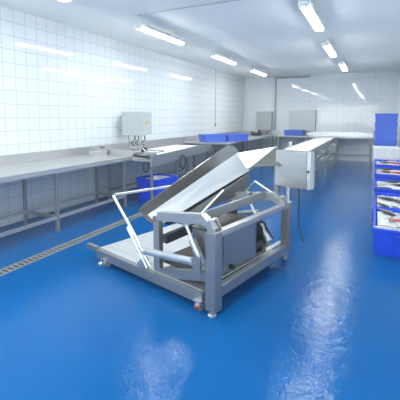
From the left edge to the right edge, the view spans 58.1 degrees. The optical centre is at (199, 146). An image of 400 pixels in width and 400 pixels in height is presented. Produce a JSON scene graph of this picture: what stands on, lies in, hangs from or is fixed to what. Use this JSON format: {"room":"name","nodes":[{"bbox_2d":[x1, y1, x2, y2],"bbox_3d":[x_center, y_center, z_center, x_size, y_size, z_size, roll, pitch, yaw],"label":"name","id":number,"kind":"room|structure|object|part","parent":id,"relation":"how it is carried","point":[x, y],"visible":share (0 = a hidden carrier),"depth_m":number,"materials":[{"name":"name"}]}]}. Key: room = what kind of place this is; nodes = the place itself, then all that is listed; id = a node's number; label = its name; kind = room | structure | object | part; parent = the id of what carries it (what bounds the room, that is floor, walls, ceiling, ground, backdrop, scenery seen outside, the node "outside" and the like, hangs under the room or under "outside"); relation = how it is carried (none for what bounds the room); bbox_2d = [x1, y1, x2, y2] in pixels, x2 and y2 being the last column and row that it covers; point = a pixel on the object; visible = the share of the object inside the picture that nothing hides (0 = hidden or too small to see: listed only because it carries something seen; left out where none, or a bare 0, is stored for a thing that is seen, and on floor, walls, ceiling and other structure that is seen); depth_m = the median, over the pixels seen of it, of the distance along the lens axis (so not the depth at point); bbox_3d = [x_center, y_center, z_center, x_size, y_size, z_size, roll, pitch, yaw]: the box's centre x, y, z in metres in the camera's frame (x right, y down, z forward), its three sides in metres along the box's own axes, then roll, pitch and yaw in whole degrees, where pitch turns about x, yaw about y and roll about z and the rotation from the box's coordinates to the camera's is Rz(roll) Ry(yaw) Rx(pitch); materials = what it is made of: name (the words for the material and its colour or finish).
{"room":"factory floor","nodes":[
{"label":"factory floor","id":0,"kind":"room"},
{"bbox_2d":[0,6,243,226],"bbox_3d":[-1.779,-0.620,7.554,0.100,3.180,16.700,2,5,26],"label":"wall","id":1,"kind":"structure","parent":0,"point":[62,86],"depth_m":6.75,"materials":[{"name":"tile"}]},
{"bbox_2d":[0,146,92,165],"bbox_3d":[-2.930,0.207,5.077,0.025,0.145,4.050,2,5,26],"label":"backsplash","id":2,"kind":"structure","parent":1,"relation":"attached to","point":[61,153],"depth_m":5.83,"materials":[{"name":"metal"}]},
{"bbox_2d":[120,112,151,145],"bbox_3d":[-1.378,-0.380,7.508,0.670,0.700,0.430,2,5,26],"label":"electrical box","id":3,"kind":"object","parent":1,"relation":"attached to","point":[133,123],"visible":1,"depth_m":7.30,"materials":[{"name":"grey paint"}]},
{"bbox_3d":[-1.109,-0.481,7.369,0.020,0.465,0.420,2,5,26],"label":"cabinet door","id":4,"kind":"part","parent":3,"relation":"part of","materials":[{"name":"grey paint"}]},
{"bbox_2d":[94,137,182,150],"bbox_3d":[-1.251,-0.042,8.539,0.022,0.225,3.560,2,5,26],"label":"backsplash","id":5,"kind":"structure","parent":1,"relation":"attached to","point":[150,144],"depth_m":8.57,"materials":[{"name":"metal"}]},
{"bbox_2d":[184,131,241,141],"bbox_3d":[0.667,-0.411,12.487,0.020,0.145,5.150,2,5,26],"label":"backsplash","id":6,"kind":"structure","parent":1,"relation":"attached to","point":[188,138],"depth_m":10.83,"materials":[{"name":"metal"}]},
{"bbox_2d":[0,159,399,399],"bbox_3d":[0.747,1.126,6.475,5.710,0.120,16.700,2,5,26],"label":"floor","id":7,"kind":"structure","parent":0,"point":[321,322],"depth_m":2.85,"materials":[{"name":"blue paint"}]},
{"bbox_2d":[0,146,132,237],"bbox_3d":[-2.516,0.672,4.915,0.945,1.045,4.050,2,5,26],"label":"workbench","id":8,"kind":"object","parent":7,"relation":"on","point":[23,166],"visible":0.92,"depth_m":5.38,"materials":[{"name":"silver metal"}]},
{"bbox_3d":[-2.579,0.732,5.302,0.045,0.860,0.045,2,5,26],"label":"leg","id":9,"kind":"part","parent":8,"relation":"part of","materials":[{"name":"metal"}]},
{"bbox_3d":[-1.998,0.755,5.022,0.045,0.860,0.045,2,5,26],"label":"leg","id":10,"kind":"part","parent":8,"relation":"part of","materials":[{"name":"metal"}]},
{"bbox_2d":[0,154,132,183],"bbox_3d":[-2.516,0.333,4.887,0.945,0.075,4.050,2,5,26],"label":"countertop","id":11,"kind":"structure","parent":8,"relation":"on","point":[20,171],"depth_m":5.21,"materials":[{"name":"metal"}]},
{"bbox_3d":[-1.918,0.619,6.666,0.045,0.860,0.045,2,5,26],"label":"leg","id":12,"kind":"part","parent":8,"relation":"part of","materials":[{"name":"metal"}]},
{"bbox_2d":[89,147,106,156],"bbox_3d":[-1.847,0.081,6.525,0.120,0.155,0.350,2,5,26],"label":"pipe fitting","id":13,"kind":"object","parent":8,"relation":"on","point":[101,152],"visible":1,"depth_m":6.45,"materials":[{"name":"metal"}]},
{"bbox_3d":[-1.628,0.093,6.682,0.920,0.105,0.020,2,5,26],"label":"plate","id":14,"kind":"part","parent":8,"relation":"part of","materials":[{"name":"metal"}]},
{"bbox_3d":[-1.337,0.642,6.386,0.045,0.860,0.045,2,5,26],"label":"leg","id":15,"kind":"part","parent":8,"relation":"part of","materials":[{"name":"metal"}]},
{"bbox_2d":[0,167,255,275],"bbox_3d":[-0.742,1.068,6.412,0.148,0.006,13.500,2,5,26],"label":"floor drain","id":16,"kind":"object","parent":7,"relation":"on","point":[10,268],"visible":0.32,"depth_m":4.45,"materials":[{"name":"metal"}]},
{"bbox_2d":[94,137,211,199],"bbox_3d":[-0.675,0.390,8.295,1.302,1.045,3.560,2,5,26],"label":"workbench","id":17,"kind":"object","parent":7,"relation":"on","point":[173,148],"visible":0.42,"depth_m":7.73,"materials":[{"name":"metal"}]},
{"bbox_3d":[-1.747,0.628,6.918,0.044,0.800,0.044,2,5,26],"label":"leg","id":18,"kind":"part","parent":17,"relation":"part of","materials":[{"name":"metal"}]},
{"bbox_2d":[129,147,163,155],"bbox_3d":[-0.989,0.070,6.661,0.573,0.143,0.451,2,5,26],"label":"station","id":19,"kind":"object","parent":17,"relation":"attached to","point":[144,150],"visible":0.98,"depth_m":6.57,"materials":[{"name":"metal"}]},
{"bbox_2d":[143,162,149,172],"bbox_3d":[-0.989,0.359,6.595,0.036,0.233,0.205,2,5,26],"label":"coiled hose","id":20,"kind":"object","parent":17,"relation":"hanging from","point":[143,162],"visible":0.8,"depth_m":6.59,"materials":[{"name":"rubber"}]},
{"bbox_3d":[-0.869,0.663,6.495,0.044,0.800,0.044,2,5,26],"label":"leg","id":21,"kind":"part","parent":17,"relation":"part of","materials":[{"name":"metal"}]},
{"bbox_3d":[-0.481,0.572,7.581,0.044,0.800,0.044,2,5,26],"label":"leg","id":22,"kind":"part","parent":17,"relation":"part of","materials":[{"name":"metal"}]},
{"bbox_3d":[-0.282,0.124,8.083,0.020,0.200,3.586,2,5,19],"label":"panel","id":23,"kind":"part","parent":17,"relation":"part of","materials":[{"name":"metal"}]},
{"bbox_2d":[179,155,185,168],"bbox_3d":[-0.367,0.311,7.582,0.036,0.302,0.265,2,5,26],"label":"coiled hose","id":24,"kind":"object","parent":17,"relation":"hanging from","point":[181,155],"visible":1,"depth_m":7.52,"materials":[{"name":"rubber"}]},
{"bbox_3d":[-0.270,0.521,8.199,0.044,0.800,0.044,2,5,26],"label":"leg","id":25,"kind":"part","parent":17,"relation":"part of","materials":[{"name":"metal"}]},
{"bbox_2d":[135,173,177,201],"bbox_3d":[-0.836,0.795,7.047,0.540,0.444,0.664,4,6,38],"label":"bin","id":26,"kind":"object","parent":7,"relation":"on","point":[142,182],"visible":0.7,"depth_m":6.86,"materials":[{"name":"plastic"}]},
{"bbox_2d":[86,145,314,317],"bbox_3d":[0.048,0.634,4.016,2.084,1.270,1.799,4,6,41],"label":"machine","id":27,"kind":"object","parent":7,"relation":"on","point":[200,259],"visible":1,"depth_m":3.59,"materials":[{"name":"metal"}]},
{"bbox_3d":[-0.393,0.912,3.389,0.080,0.500,0.055,4,6,41],"label":"upright post","id":28,"kind":"part","parent":27,"relation":"part of","materials":[{"name":"metal"}]},
{"bbox_3d":[-0.144,1.119,3.948,1.510,0.013,1.215,4,6,41],"label":"deck plate","id":29,"kind":"part","parent":27,"relation":"part of","materials":[{"name":"silver metal"}]},
{"bbox_3d":[-0.149,1.179,3.940,1.540,0.105,1.260,4,6,41],"label":"frame","id":30,"kind":"part","parent":27,"relation":"part of","materials":[{"name":"metal"}]},
{"bbox_3d":[-0.120,0.612,3.090,0.679,0.156,0.065,4,6,41],"label":"lift arm","id":31,"kind":"part","parent":27,"relation":"part of","materials":[{"name":"metal"}]},
{"bbox_3d":[-0.042,0.352,4.163,0.021,0.686,1.664,4,7,43],"label":"panel","id":32,"kind":"part","parent":27,"relation":"part of","materials":[{"name":"silver metal"}]},
{"bbox_3d":[-0.101,0.738,3.167,0.123,0.171,0.028,4,6,41],"label":"piston rod","id":33,"kind":"part","parent":27,"relation":"part of","materials":[{"name":"silver metal"}]},
{"bbox_3d":[-0.057,0.793,3.587,0.050,0.127,0.805,4,6,41],"label":"carriage rail","id":34,"kind":"part","parent":27,"relation":"part of","materials":[{"name":"metal"}]},
{"bbox_3d":[0.059,0.408,3.893,0.156,0.585,1.502,4,6,41],"label":"panel","id":35,"kind":"part","parent":27,"relation":"part of","materials":[{"name":"silver metal"}]},
{"bbox_3d":[0.110,0.996,2.892,0.098,0.645,0.098,4,6,41],"label":"frame leg","id":36,"kind":"part","parent":27,"relation":"part of","materials":[{"name":"metal"}]},
{"bbox_2d":[163,242,272,268],"bbox_3d":[0.199,1.060,3.651,0.650,0.010,1.100,4,6,41],"label":"tray","id":37,"kind":"object","parent":27,"relation":"on","point":[187,251],"depth_m":3.59,"materials":[{"name":"silver metal"}]},
{"bbox_3d":[0.200,0.678,3.244,0.245,0.008,0.586,4,6,41],"label":"plate","id":38,"kind":"part","parent":27,"relation":"part of","materials":[{"name":"silver metal"}]},
{"bbox_3d":[0.185,0.513,3.871,0.043,0.335,1.241,4,7,43],"label":"carriage plate","id":39,"kind":"part","parent":27,"relation":"part of","materials":[{"name":"silver metal"}]},
{"bbox_3d":[0.337,0.562,3.462,0.039,0.125,1.062,5,7,44],"label":"plate","id":40,"kind":"part","parent":27,"relation":"part of","materials":[{"name":"metal"}]},
{"bbox_3d":[0.355,0.886,3.218,0.005,0.300,0.480,4,6,41],"label":"door","id":41,"kind":"part","parent":27,"relation":"part of","materials":[{"name":"grey metal"}]},
{"bbox_3d":[0.532,0.658,3.364,0.064,0.050,1.211,4,6,39],"label":"rail","id":42,"kind":"part","parent":27,"relation":"part of","materials":[{"name":"metal"}]},
{"bbox_3d":[0.536,1.127,3.400,0.060,0.090,1.210,4,6,39],"label":"rail","id":43,"kind":"part","parent":27,"relation":"part of","materials":[{"name":"metal"}]},
{"bbox_3d":[0.622,0.542,3.932,0.679,0.156,0.065,4,6,41],"label":"lift arm","id":44,"kind":"part","parent":27,"relation":"part of","materials":[{"name":"metal"}]},
{"bbox_3d":[0.534,0.880,3.707,0.190,0.290,0.310,4,6,41],"label":"hydraulic motor","id":45,"kind":"part","parent":27,"relation":"part of","materials":[{"name":"paint"}]},
{"bbox_3d":[0.935,0.862,3.894,0.090,0.545,0.090,4,6,41],"label":"frame leg","id":46,"kind":"part","parent":27,"relation":"part of","materials":[{"name":"metal"}]},
{"bbox_3d":[0.937,0.507,3.855,0.070,0.178,0.070,4,6,41],"label":"box post","id":47,"kind":"part","parent":27,"relation":"part of","materials":[{"name":"metal"}]},
{"bbox_3d":[0.943,0.233,3.748,0.350,0.377,0.008,4,6,41],"label":"control box door","id":48,"kind":"part","parent":27,"relation":"part of","materials":[{"name":"silver metal"}]},
{"bbox_2d":[184,131,274,168],"bbox_3d":[1.283,0.062,12.228,1.390,1.045,5.150,2,5,26],"label":"table","id":49,"kind":"object","parent":7,"relation":"on","point":[193,140],"visible":0.39,"depth_m":10.85,"materials":[{"name":"metal"}]},
{"bbox_3d":[-0.167,0.325,10.195,0.044,0.860,0.044,2,5,26],"label":"leg","id":50,"kind":"part","parent":49,"relation":"part of","materials":[{"name":"metal"}]},
{"bbox_2d":[198,134,226,141],"bbox_3d":[0.359,-0.257,10.225,0.724,0.204,0.450,-2,5,-24],"label":"crate","id":51,"kind":"object","parent":49,"relation":"on","point":[202,137],"visible":1,"depth_m":10.07,"materials":[{"name":"blue plastic"}]},
{"bbox_2d":[226,133,248,141],"bbox_3d":[1.022,-0.283,10.537,0.724,0.204,0.450,-2,5,-24],"label":"crate","id":52,"kind":"object","parent":49,"relation":"on","point":[235,136],"visible":0.8,"depth_m":10.34,"materials":[{"name":"blue plastic"}]},
{"bbox_2d":[242,130,261,134],"bbox_3d":[2.010,-0.558,13.858,0.680,0.200,0.400,2,5,26],"label":"junction box","id":53,"kind":"object","parent":49,"relation":"on","point":[244,132],"visible":0.89,"depth_m":13.73,"materials":[{"name":"metal"}]},
{"bbox_2d":[274,137,336,194],"bbox_3d":[2.976,0.368,9.398,0.805,0.905,6.600,2,5,26],"label":"conveyor","id":54,"kind":"object","parent":7,"relation":"on","point":[315,144],"visible":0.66,"depth_m":9.49,"materials":[{"name":"metal"}]},
{"bbox_3d":[2.623,0.517,8.244,0.040,0.800,0.040,2,5,26],"label":"leg","id":55,"kind":"part","parent":54,"relation":"part of","materials":[{"name":"metal"}]},
{"bbox_3d":[3.145,-0.024,9.284,0.020,0.105,6.600,2,5,26],"label":"rail","id":56,"kind":"part","parent":54,"relation":"part of","materials":[{"name":"metal"}]},
{"bbox_3d":[3.580,0.375,10.220,0.030,0.035,4.400,2,5,26],"label":"frame rail","id":57,"kind":"part","parent":54,"relation":"part of","materials":[{"name":"metal"}]},
{"bbox_3d":[3.537,0.360,10.129,0.040,0.800,0.040,2,5,26],"label":"leg","id":58,"kind":"part","parent":54,"relation":"part of","materials":[{"name":"metal"}]},
{"bbox_3d":[3.950,0.003,10.679,0.190,0.180,0.600,2,5,26],"label":"drive motor","id":59,"kind":"part","parent":54,"relation":"part of","materials":[{"name":"metal"}]},
{"bbox_2d":[275,131,372,163],"bbox_3d":[4.516,-0.027,13.328,3.370,1.040,0.730,2,5,26],"label":"bench","id":60,"kind":"object","parent":7,"relation":"on","point":[349,135],"visible":0.84,"depth_m":13.23,"materials":[{"name":"metal"}]},
{"bbox_2d":[284,130,304,135],"bbox_3d":[3.556,-0.539,13.611,0.724,0.204,0.450,2,5,26],"label":"crate","id":61,"kind":"object","parent":60,"relation":"on","point":[286,132],"visible":1,"depth_m":13.43,"materials":[{"name":"blue plastic"}]},
{"bbox_2d":[275,135,372,138],"bbox_3d":[4.516,-0.381,13.298,3.370,0.050,0.730,2,5,26],"label":"countertop","id":62,"kind":"structure","parent":60,"relation":"on","point":[306,136],"depth_m":12.97,"materials":[{"name":"metal"}]},
{"bbox_3d":[5.112,0.064,13.386,0.050,0.850,0.050,2,5,26],"label":"leg","id":63,"kind":"part","parent":60,"relation":"part of","materials":[{"name":"metal"}]},
{"bbox_3d":[5.837,0.151,12.339,0.050,0.850,0.050,2,5,26],"label":"leg","id":64,"kind":"part","parent":60,"relation":"part of","materials":[{"name":"metal"}]},
{"bbox_2d":[370,160,374,224],"bbox_3d":[3.763,0.756,7.182,0.613,0.500,4.450,2,5,26],"label":"rack","id":65,"kind":"object","parent":7,"relation":"on","point":[373,160],"visible":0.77,"depth_m":6.15,"materials":[{"name":"metal"}]},
{"bbox_2d":[373,192,399,208],"bbox_3d":[3.003,0.981,5.574,0.580,0.319,1.134,2,5,26],"label":"crate","id":66,"kind":"object","parent":65,"relation":"on","point":[376,194],"visible":0.27,"depth_m":6.03,"materials":[{"name":"blue plastic"}]},
{"bbox_2d":[377,195,399,207],"bbox_3d":[3.003,0.885,5.566,0.480,0.062,1.010,2,5,26],"label":"bed","id":67,"kind":"object","parent":66,"relation":"in","point":[380,200],"visible":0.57,"depth_m":5.63,"materials":[{"name":"white ice"}]},
{"bbox_2d":[376,201,389,207],"bbox_3d":[2.704,0.860,5.351,0.096,0.051,0.344,-1,5,-9],"label":"fish","id":68,"kind":"object","parent":67,"relation":"on","point":[379,203],"visible":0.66,"depth_m":5.29},
{"bbox_2d":[378,197,394,200],"bbox_3d":[2.951,0.818,5.776,0.105,0.057,0.378,-2,5,-24],"label":"fish","id":69,"kind":"object","parent":67,"relation":"on","point":[384,198],"visible":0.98,"depth_m":5.69},
{"bbox_2d":[374,178,399,193],"bbox_3d":[3.504,0.835,6.601,0.580,0.319,1.134,2,5,26],"label":"crate","id":70,"kind":"object","parent":65,"relation":"on","point":[382,190],"visible":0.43,"depth_m":6.19,"materials":[{"name":"blue plastic"}]},
{"bbox_2d":[377,181,399,186],"bbox_3d":[3.504,0.739,6.593,0.480,0.062,1.010,2,5,26],"label":"bed","id":71,"kind":"object","parent":70,"relation":"in","point":[387,185],"visible":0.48,"depth_m":6.68,"materials":[{"name":"white ice"}]},
{"bbox_2d":[383,180,398,182],"bbox_3d":[3.648,0.662,6.931,0.361,0.054,0.100,3,6,36],"label":"fish","id":72,"kind":"object","parent":71,"relation":"on","point":[389,181],"visible":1,"depth_m":6.88},
{"bbox_2d":[374,167,399,179],"bbox_3d":[4.004,0.664,7.626,0.580,0.319,1.134,2,5,26],"label":"crate","id":73,"kind":"object","parent":65,"relation":"on","point":[380,176],"visible":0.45,"depth_m":7.18,"materials":[{"name":"blue plastic"}]},
{"bbox_2d":[376,169,399,174],"bbox_3d":[4.004,0.568,7.618,0.480,0.062,1.010,2,5,26],"label":"bed","id":74,"kind":"object","parent":73,"relation":"in","point":[377,170],"visible":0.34,"depth_m":7.70,"materials":[{"name":"white ice"}]},
{"bbox_2d":[374,159,399,167],"bbox_3d":[4.505,0.524,8.653,0.580,0.319,1.134,2,5,26],"label":"crate","id":75,"kind":"object","parent":65,"relation":"on","point":[375,160],"visible":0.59,"depth_m":8.24,"materials":[{"name":"blue plastic"}]},
{"bbox_2d":[373,207,399,257],"bbox_3d":[2.503,1.067,4.542,0.580,0.319,1.134,2,5,26],"label":"crate","id":76,"kind":"object","parent":7,"relation":"on","point":[386,242],"visible":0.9,"depth_m":4.13,"materials":[{"name":"blue plastic"}]},
{"bbox_2d":[377,211,399,230],"bbox_3d":[2.503,0.971,4.534,0.480,0.062,1.010,2,5,26],"label":"bed","id":77,"kind":"object","parent":76,"relation":"in","point":[382,219],"visible":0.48,"depth_m":4.60,"materials":[{"name":"white ice"}]},
{"bbox_2d":[376,208,396,215],"bbox_3d":[2.550,0.892,4.948,0.106,0.056,0.378,-1,5,-14],"label":"fish","id":78,"kind":"object","parent":77,"relation":"on","point":[387,212],"visible":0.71,"depth_m":4.88},
{"bbox_2d":[374,225,399,230],"bbox_3d":[2.221,0.948,4.211,0.378,0.056,0.106,1,5,11],"label":"fish","id":79,"kind":"object","parent":77,"relation":"on","point":[377,226],"visible":0.7,"depth_m":4.18},
{"bbox_2d":[389,215,399,221],"bbox_3d":[2.547,0.915,4.665,0.396,0.058,0.110,-3,6,-34],"label":"fish","id":80,"kind":"object","parent":77,"relation":"on","point":[397,216],"visible":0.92,"depth_m":4.59},
{"bbox_3d":[4.902,0.675,9.537,0.620,0.271,0.680,2,5,26],"label":"box","id":81,"kind":"object","parent":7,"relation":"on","visible":0},
{"bbox_2d":[372,158,399,166],"bbox_3d":[4.902,0.404,9.515,0.620,0.271,0.680,2,5,26],"label":"box","id":82,"kind":"object","parent":81,"relation":"on","point":[373,158],"visible":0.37,"depth_m":9.21,"materials":[{"name":"plastic"}]},
{"bbox_2d":[373,146,399,158],"bbox_3d":[4.902,0.133,9.492,0.620,0.271,0.680,2,5,26],"label":"box","id":83,"kind":"object","parent":82,"relation":"on","point":[391,152],"visible":1,"depth_m":9.21,"materials":[{"name":"plastic"}]},
{"bbox_3d":[4.902,0.024,9.483,0.620,0.053,0.680,2,5,26],"label":"box lid","id":84,"kind":"part","parent":83,"relation":"part of","materials":[{"name":"white plastic"}]},
{"bbox_3d":[4.902,0.295,9.506,0.620,0.053,0.680,2,5,26],"label":"box lid","id":85,"kind":"part","parent":82,"relation":"part of","materials":[{"name":"white plastic"}]},
{"bbox_3d":[5.198,0.638,10.171,0.570,0.239,0.624,2,5,26],"label":"crate","id":86,"kind":"object","parent":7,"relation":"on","visible":0},
{"bbox_3d":[5.198,0.396,10.151,0.570,0.239,0.624,2,5,26],"label":"crate","id":87,"kind":"object","parent":86,"relation":"on","visible":0},
{"bbox_3d":[5.198,0.155,10.131,0.570,0.239,0.624,2,5,26],"label":"crate","id":88,"kind":"object","parent":87,"relation":"on","visible":0},
{"bbox_2d":[374,139,396,145],"bbox_3d":[5.198,-0.087,10.111,0.570,0.239,0.624,2,5,26],"label":"crate","id":89,"kind":"object","parent":88,"relation":"on","point":[376,142],"visible":0.62,"depth_m":9.85,"materials":[{"name":"blue plastic"}]},
{"bbox_2d":[374,130,397,139],"bbox_3d":[5.198,-0.329,10.091,0.570,0.239,0.624,2,5,26],"label":"crate","id":90,"kind":"object","parent":89,"relation":"on","point":[379,135],"visible":0.98,"depth_m":9.84,"materials":[{"name":"blue plastic"}]},
{"bbox_2d":[375,122,397,130],"bbox_3d":[5.198,-0.570,10.070,0.570,0.239,0.624,2,5,26],"label":"crate","id":91,"kind":"object","parent":90,"relation":"on","point":[379,126],"visible":1,"depth_m":9.82,"materials":[{"name":"blue plastic"}]},
{"bbox_2d":[375,113,398,121],"bbox_3d":[5.198,-0.812,10.050,0.570,0.239,0.624,2,5,26],"label":"crate","id":92,"kind":"object","parent":91,"relation":"on","point":[378,117],"visible":1,"depth_m":9.80,"materials":[{"name":"blue plastic"}]},
{"bbox_2d":[0,0,399,77],"bbox_3d":[0.747,-2.152,6.202,5.710,0.100,16.700,2,5,26],"label":"ceiling","id":93,"kind":"structure","parent":0,"point":[276,37],"depth_m":6.38,"materials":[{"name":"white paint"}]},
{"bbox_2d":[134,20,184,44],"bbox_3d":[-0.664,-2.022,6.339,0.150,0.182,1.460,2,5,26],"label":"ceiling light","id":94,"kind":"object","parent":93,"relation":"attached to","point":[146,27],"visible":1,"depth_m":6.13,"materials":[{"name":"white plastic"}]},
{"bbox_2d":[138,27,183,44],"bbox_3d":[-0.664,-1.956,6.345,0.124,0.044,1.400,2,5,26],"label":"diffuser","id":95,"kind":"object","parent":94,"relation":"attached to","point":[151,30],"depth_m":6.27,"materials":[{"name":"white plastic"}]},
{"bbox_2d":[137,0,236,14],"bbox_3d":[0.843,-1.968,4.688,4.009,0.014,0.014,2,5,26],"label":"cable","id":96,"kind":"object","parent":93,"relation":"attached to","point":[230,0],"visible":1,"depth_m":5.17,"materials":[{"name":"grey paint"}]},
{"bbox_2d":[215,69,215,126],"bbox_3d":[0.521,-1.633,12.038,0.058,1.895,0.060,2,5,26],"label":"hanging cable","id":97,"kind":"object","parent":93,"relation":"hanging from","point":[215,69],"visible":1,"depth_m":12.03,"materials":[{"name":"metal"}]},
{"bbox_2d":[209,50,236,63],"bbox_3d":[0.598,-2.239,8.941,0.150,0.182,1.460,2,5,26],"label":"ceiling light","id":98,"kind":"object","parent":93,"relation":"attached to","point":[230,60],"visible":1,"depth_m":8.73,"materials":[{"name":"white plastic"}]},
{"bbox_2d":[211,55,235,63],"bbox_3d":[0.598,-2.173,8.947,0.124,0.044,1.400,2,5,26],"label":"diffuser","id":99,"kind":"object","parent":98,"relation":"attached to","point":[220,57],"depth_m":8.86,"materials":[{"name":"white plastic"}]},
{"bbox_2d":[249,66,266,75],"bbox_3d":[1.882,-2.460,11.588,0.150,0.182,1.460,2,5,26],"label":"ceiling light","id":100,"kind":"object","parent":93,"relation":"attached to","point":[253,69],"visible":1,"depth_m":11.37,"materials":[{"name":"white plastic"}]},
{"bbox_2d":[298,0,324,30],"bbox_3d":[1.641,-1.930,5.229,0.150,0.182,1.460,2,5,26],"label":"ceiling light","id":101,"kind":"object","parent":93,"relation":"attached to","point":[306,6],"visible":1,"depth_m":4.98,"materials":[{"name":"white plastic"}]},
{"bbox_2d":[301,6,322,30],"bbox_3d":[1.641,-1.863,5.234,0.124,0.044,1.400,2,5,26],"label":"diffuser","id":102,"kind":"object","parent":101,"relation":"attached to","point":[310,12],"depth_m":5.13,"materials":[{"name":"white plastic"}]},
{"bbox_2d":[322,39,336,56],"bbox_3d":[2.805,-2.141,7.767,0.150,0.182,1.460,2,5,26],"label":"ceiling light","id":103,"kind":"object","parent":93,"relation":"attached to","point":[327,45],"visible":1,"depth_m":7.49,"materials":[{"name":"white plastic"}]},
{"bbox_2d":[324,45,335,56],"bbox_3d":[2.805,-2.075,7.773,0.124,0.044,1.400,2,5,26],"label":"diffuser","id":104,"kind":"object","parent":103,"relation":"attached to","point":[330,50],"depth_m":7.69,"materials":[{"name":"white plastic"}]},
{"bbox_2d":[338,59,347,70],"bbox_3d":[4.100,-2.352,10.298,0.150,0.182,1.460,2,5,26],"label":"ceiling light","id":105,"kind":"object","parent":93,"relation":"attached to","point":[342,64],"visible":1,"depth_m":9.98,"materials":[{"name":"white plastic"}]},
{"bbox_2d":[247,71,397,161],"bbox_3d":[4.358,-1.139,13.785,5.510,3.180,0.100,2,5,26],"label":"wall","id":106,"kind":"structure","parent":0,"point":[349,102],"depth_m":13.44,"materials":[{"name":"tile"}]},
{"bbox_2d":[244,78,246,151],"bbox_3d":[1.877,-1.228,14.863,0.100,3.180,0.110,2,5,26],"label":"trim","id":107,"kind":"structure","parent":106,"relation":"attached to","point":[245,79],"depth_m":14.78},
{"bbox_2d":[256,111,272,133],"bbox_3d":[2.591,-0.962,14.428,0.603,0.920,0.300,2,5,26],"label":"control box","id":108,"kind":"object","parent":106,"relation":"attached to","point":[264,119],"visible":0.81,"depth_m":14.29,"materials":[{"name":"grey paint"}]},
{"bbox_3d":[2.529,-1.041,14.295,0.590,0.730,0.019,2,5,26],"label":"cabinet door","id":109,"kind":"part","parent":108,"relation":"part of","materials":[{"name":"grey paint"}]},
{"bbox_2d":[274,76,309,129],"bbox_3d":[3.557,-1.688,13.960,1.325,2.045,0.052,2,5,26],"label":"conduit pipe","id":110,"kind":"object","parent":106,"relation":"attached to","point":[298,76],"visible":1,"depth_m":14.16,"materials":[{"name":"metal"}]},
{"bbox_2d":[291,110,315,130],"bbox_3d":[3.968,-1.022,13.825,0.920,0.780,0.175,2,5,26],"label":"electrical box","id":111,"kind":"object","parent":106,"relation":"attached to","point":[305,120],"visible":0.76,"depth_m":13.73,"materials":[{"name":"metal"}]},
{"bbox_2d":[279,131,372,136],"bbox_3d":[4.670,-0.502,13.609,3.370,0.140,0.020,2,5,26],"label":"backsplash","id":112,"kind":"structure","parent":106,"relation":"attached to","point":[280,132],"depth_m":13.39,"materials":[{"name":"metal"}]},
{"bbox_2d":[396,67,399,147],"bbox_3d":[3.272,-0.417,5.121,0.100,3.180,16.700,2,5,26],"label":"wall","id":113,"kind":"structure","parent":0,"point":[398,76],"depth_m":11.22,"materials":[{"name":"white tile"}]}
]}

